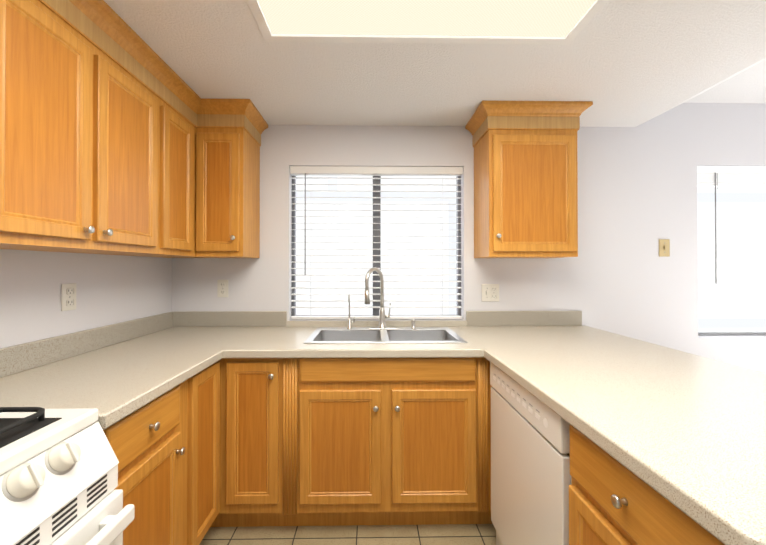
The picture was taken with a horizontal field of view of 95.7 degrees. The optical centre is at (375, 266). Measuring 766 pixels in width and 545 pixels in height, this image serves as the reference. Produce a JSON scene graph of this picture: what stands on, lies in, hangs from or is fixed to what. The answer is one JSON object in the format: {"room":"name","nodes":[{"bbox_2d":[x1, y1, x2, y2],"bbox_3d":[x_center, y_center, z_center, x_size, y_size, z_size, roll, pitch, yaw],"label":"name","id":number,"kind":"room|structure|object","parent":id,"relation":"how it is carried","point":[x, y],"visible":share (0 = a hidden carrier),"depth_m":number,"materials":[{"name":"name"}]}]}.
{"room":"kitchen","nodes":[
{"label":"kitchen","id":0,"kind":"room"},
{"bbox_2d":[0,249,171,347],"bbox_3d":[-1.366,-0.021,-0.127,0.120,2.620,5.060,0,0,-1],"label":"wall","id":1,"kind":"structure","parent":0,"point":[112,289],"depth_m":1.54,"materials":[{"name":"white paint"}]},
{"bbox_2d":[61,283,75,310],"bbox_3d":[-1.325,0.132,1.500,0.010,0.116,0.072,0,0,-1],"label":"electrical outlet","id":2,"kind":"object","parent":1,"relation":"attached to","point":[68,296],"visible":1,"depth_m":1.49,"materials":[{"name":"white plastic"}]},
{"bbox_2d":[0,0,167,255],"bbox_3d":[-1.162,-0.469,1.232,0.322,0.814,0.787,0,0,-1],"label":"upper cabinet","id":3,"kind":"object","parent":1,"relation":"attached to","point":[119,135],"depth_m":1.17,"materials":[{"name":"brown wood"}]},
{"bbox_2d":[142,84,195,257],"bbox_3d":[-1.170,-0.465,1.772,0.322,0.814,0.293,0,0,-1],"label":"upper cabinet","id":4,"kind":"object","parent":1,"relation":"attached to","point":[181,110],"depth_m":1.82,"materials":[{"name":"brown wood"}]},
{"bbox_2d":[199,524,495,544],"bbox_3d":[1.864,1.340,-0.088,6.580,0.100,5.060,0,0,-1],"label":"floor","id":5,"kind":"structure","parent":0,"point":[460,534],"depth_m":1.68,"materials":[{"name":"tile"}]},
{"bbox_2d":[0,407,134,544],"bbox_3d":[-0.954,0.808,0.518,0.713,0.972,0.755,0,0,-1],"label":"stove","id":6,"kind":"object","parent":5,"relation":"on","point":[58,476],"visible":1,"depth_m":0.76,"materials":[{"name":"white metal"}]},
{"bbox_2d":[103,378,190,544],"bbox_3d":[-1.025,0.864,1.120,0.591,0.866,0.439,0,0,-1],"label":"base cabinet","id":7,"kind":"object","parent":5,"relation":"on","point":[151,445],"depth_m":1.17,"materials":[{"name":"brown wood"}]},
{"bbox_2d":[0,323,223,428],"bbox_3d":[-1.017,0.359,1.249,0.613,0.142,0.693,0,0,-1],"label":"countertop","id":8,"kind":"structure","parent":7,"relation":"on","point":[118,369],"depth_m":1.32,"materials":[{"name":"laminate"}]},
{"bbox_2d":[191,358,222,544],"bbox_3d":[-1.031,0.867,1.488,0.591,0.866,0.298,0,0,-1],"label":"base cabinet","id":9,"kind":"object","parent":5,"relation":"on","point":[207,385],"depth_m":1.52,"materials":[{"name":"brown wood"}]},
{"bbox_2d":[223,358,318,526],"bbox_3d":[-0.572,0.870,1.967,0.380,0.866,0.636,0,0,-1],"label":"base cabinet","id":10,"kind":"object","parent":5,"relation":"on","point":[237,442],"depth_m":1.66,"materials":[{"name":"brown wood"}]},
{"bbox_2d":[139,311,255,318],"bbox_3d":[-1.028,0.364,1.971,0.613,0.142,0.390,0,0,-1],"label":"backsplash","id":11,"kind":"structure","parent":10,"relation":"on","point":[174,314],"depth_m":2.26,"materials":[{"name":"laminate"}]},
{"bbox_2d":[121,311,663,357],"bbox_3d":[0.039,0.364,1.956,2.748,0.142,0.688,0,0,-1],"label":"countertop","id":12,"kind":"structure","parent":10,"relation":"on","point":[265,334],"depth_m":1.95,"materials":[{"name":"laminate"}]},
{"bbox_2d":[347,294,354,328],"bbox_3d":[-0.155,0.280,2.163,0.053,0.217,0.065,0,0,-1],"label":"filter faucet","id":13,"kind":"object","parent":12,"relation":"on","point":[349,323],"visible":0.98,"depth_m":2.17,"materials":[{"name":"silver metal"}]},
{"bbox_2d":[365,267,395,328],"bbox_3d":[0.029,0.197,2.126,0.194,0.384,0.162,0,0,-1],"label":"faucet","id":14,"kind":"object","parent":12,"relation":"on","point":[382,317],"visible":1,"depth_m":2.16,"materials":[{"name":"silver metal"}]},
{"bbox_2d":[304,327,467,343],"bbox_3d":[0.048,0.473,1.996,0.835,0.170,0.460,0,0,-1],"label":"sink","id":15,"kind":"object","parent":12,"relation":"in","point":[368,335],"visible":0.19,"depth_m":2.12,"materials":[{"name":"silver metal"}]},
{"bbox_2d":[411,319,415,328],"bbox_3d":[0.236,0.361,2.175,0.034,0.056,0.052,0,0,-1],"label":"soap dispenser","id":16,"kind":"object","parent":15,"relation":"on","point":[413,324],"visible":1,"depth_m":2.17,"materials":[{"name":"silver metal"}]},
{"bbox_2d":[447,357,492,523],"bbox_3d":[0.821,0.870,1.969,0.663,0.866,0.674,0,0,-1],"label":"base cabinet","id":17,"kind":"object","parent":5,"relation":"on","point":[468,379],"depth_m":1.67,"materials":[{"name":"brown wood"}]},
{"bbox_2d":[490,362,570,544],"bbox_3d":[0.837,0.865,1.320,0.602,0.860,0.612,0,0,-1],"label":"dishwasher","id":18,"kind":"object","parent":5,"relation":"on","point":[530,462],"visible":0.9,"depth_m":1.25,"materials":[{"name":"white metal"}]},
{"bbox_2d":[569,424,724,544],"bbox_3d":[0.871,0.862,0.750,0.640,0.866,0.518,0,0,-1],"label":"base cabinet","id":19,"kind":"object","parent":5,"relation":"on","point":[609,504],"depth_m":0.80,"materials":[{"name":"brown wood"}]},
{"bbox_2d":[480,347,765,544],"bbox_3d":[0.968,0.408,1.055,0.918,0.042,1.140,0,0,-1],"label":"countertop","id":20,"kind":"structure","parent":19,"relation":"on","point":[684,432],"depth_m":0.90,"materials":[{"name":"laminate"}]},
{"bbox_2d":[104,0,765,126],"bbox_3d":[0.239,-1.142,-0.096,3.090,0.377,4.820,0,0,-1],"label":"ceiling","id":21,"kind":"structure","parent":0,"point":[627,63],"depth_m":1.62,"materials":[{"name":"white paint"}]},
{"bbox_2d":[247,0,607,44],"bbox_3d":[0.188,-0.960,0.774,1.275,0.036,1.365,0,0,-1],"label":"recessed light","id":22,"kind":"object","parent":21,"relation":"in","point":[553,22],"visible":1,"depth_m":1.34,"materials":[{"name":"white plastic"}]},
{"bbox_2d":[172,103,765,372],"bbox_3d":[1.827,-0.005,2.391,6.340,2.620,0.120,0,0,-1],"label":"wall","id":23,"kind":"structure","parent":0,"point":[637,193],"depth_m":2.33,"materials":[{"name":"white paint"}]},
{"bbox_2d":[217,280,227,296],"bbox_3d":[-1.007,0.145,2.282,0.072,0.116,0.010,0,0,-1],"label":"electrical outlet","id":24,"kind":"object","parent":23,"relation":"attached to","point":[222,288],"visible":1,"depth_m":2.28,"materials":[{"name":"white plastic"}]},
{"bbox_2d":[200,108,261,257],"bbox_3d":[-0.899,-0.463,2.131,0.270,0.814,0.316,0,0,-1],"label":"upper cabinet","id":25,"kind":"object","parent":23,"relation":"attached to","point":[230,144],"depth_m":1.98,"materials":[{"name":"brown wood"}]},
{"bbox_2d":[291,176,460,315],"bbox_3d":[0.005,-0.157,2.414,1.261,1.128,0.080,0,0,-1],"label":"kitchen window","id":26,"kind":"structure","parent":23,"relation":"in","point":[331,232],"depth_m":2.44,"materials":[{"name":"grey glass"}]},
{"bbox_2d":[290,166,462,318],"bbox_3d":[0.006,-0.158,2.340,1.155,1.022,0.068,0,0,-1],"label":"window blinds","id":27,"kind":"object","parent":26,"relation":"attached to","point":[305,171],"visible":0.94,"depth_m":2.32,"materials":[{"name":"white plastic"}]},
{"bbox_2d":[482,284,498,300],"bbox_3d":[0.763,0.175,2.306,0.118,0.116,0.014,0,0,-1],"label":"electrical outlet","id":28,"kind":"object","parent":23,"relation":"attached to","point":[490,292],"visible":1,"depth_m":2.31,"materials":[{"name":"white plastic"}]},
{"bbox_2d":[472,112,581,257],"bbox_3d":[0.916,-0.463,2.158,0.520,0.814,0.316,0,0,-1],"label":"upper cabinet","id":29,"kind":"object","parent":23,"relation":"attached to","point":[526,163],"depth_m":2.01,"materials":[{"name":"brown wood"}]},
{"bbox_2d":[659,239,669,256],"bbox_3d":[1.938,-0.125,2.325,0.072,0.116,0.014,0,0,-1],"label":"light switch","id":30,"kind":"object","parent":23,"relation":"attached to","point":[664,247],"visible":1,"depth_m":2.33,"materials":[{"name":"beige plastic"}]},
{"bbox_2d":[697,187,765,335],"bbox_3d":[2.756,-0.102,2.455,1.280,1.264,0.080,0,0,-1],"label":"dining room window","id":31,"kind":"structure","parent":23,"relation":"in","point":[732,302],"depth_m":2.48,"materials":[{"name":"grey glass"}]},
{"bbox_2d":[697,166,765,283],"bbox_3d":[2.757,-0.284,2.382,1.174,0.798,0.068,0,0,-1],"label":"window blinds","id":32,"kind":"object","parent":31,"relation":"attached to","point":[730,176],"visible":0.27,"depth_m":2.36,"materials":[{"name":"white plastic"}]},
{"bbox_2d":[640,58,765,124],"bbox_3d":[1.949,-1.142,-0.071,0.330,0.377,4.820,0,0,-1],"label":"ceiling","id":33,"kind":"structure","parent":0,"point":[713,86],"depth_m":1.94,"materials":[{"name":"white paint"}]},
{"bbox_2d":[684,59,765,102],"bbox_3d":[3.574,-1.225,-0.046,2.920,0.210,4.820,0,0,-1],"label":"ceiling","id":34,"kind":"structure","parent":0,"point":[748,85],"depth_m":2.18,"materials":[{"name":"white paint"}]}
]}

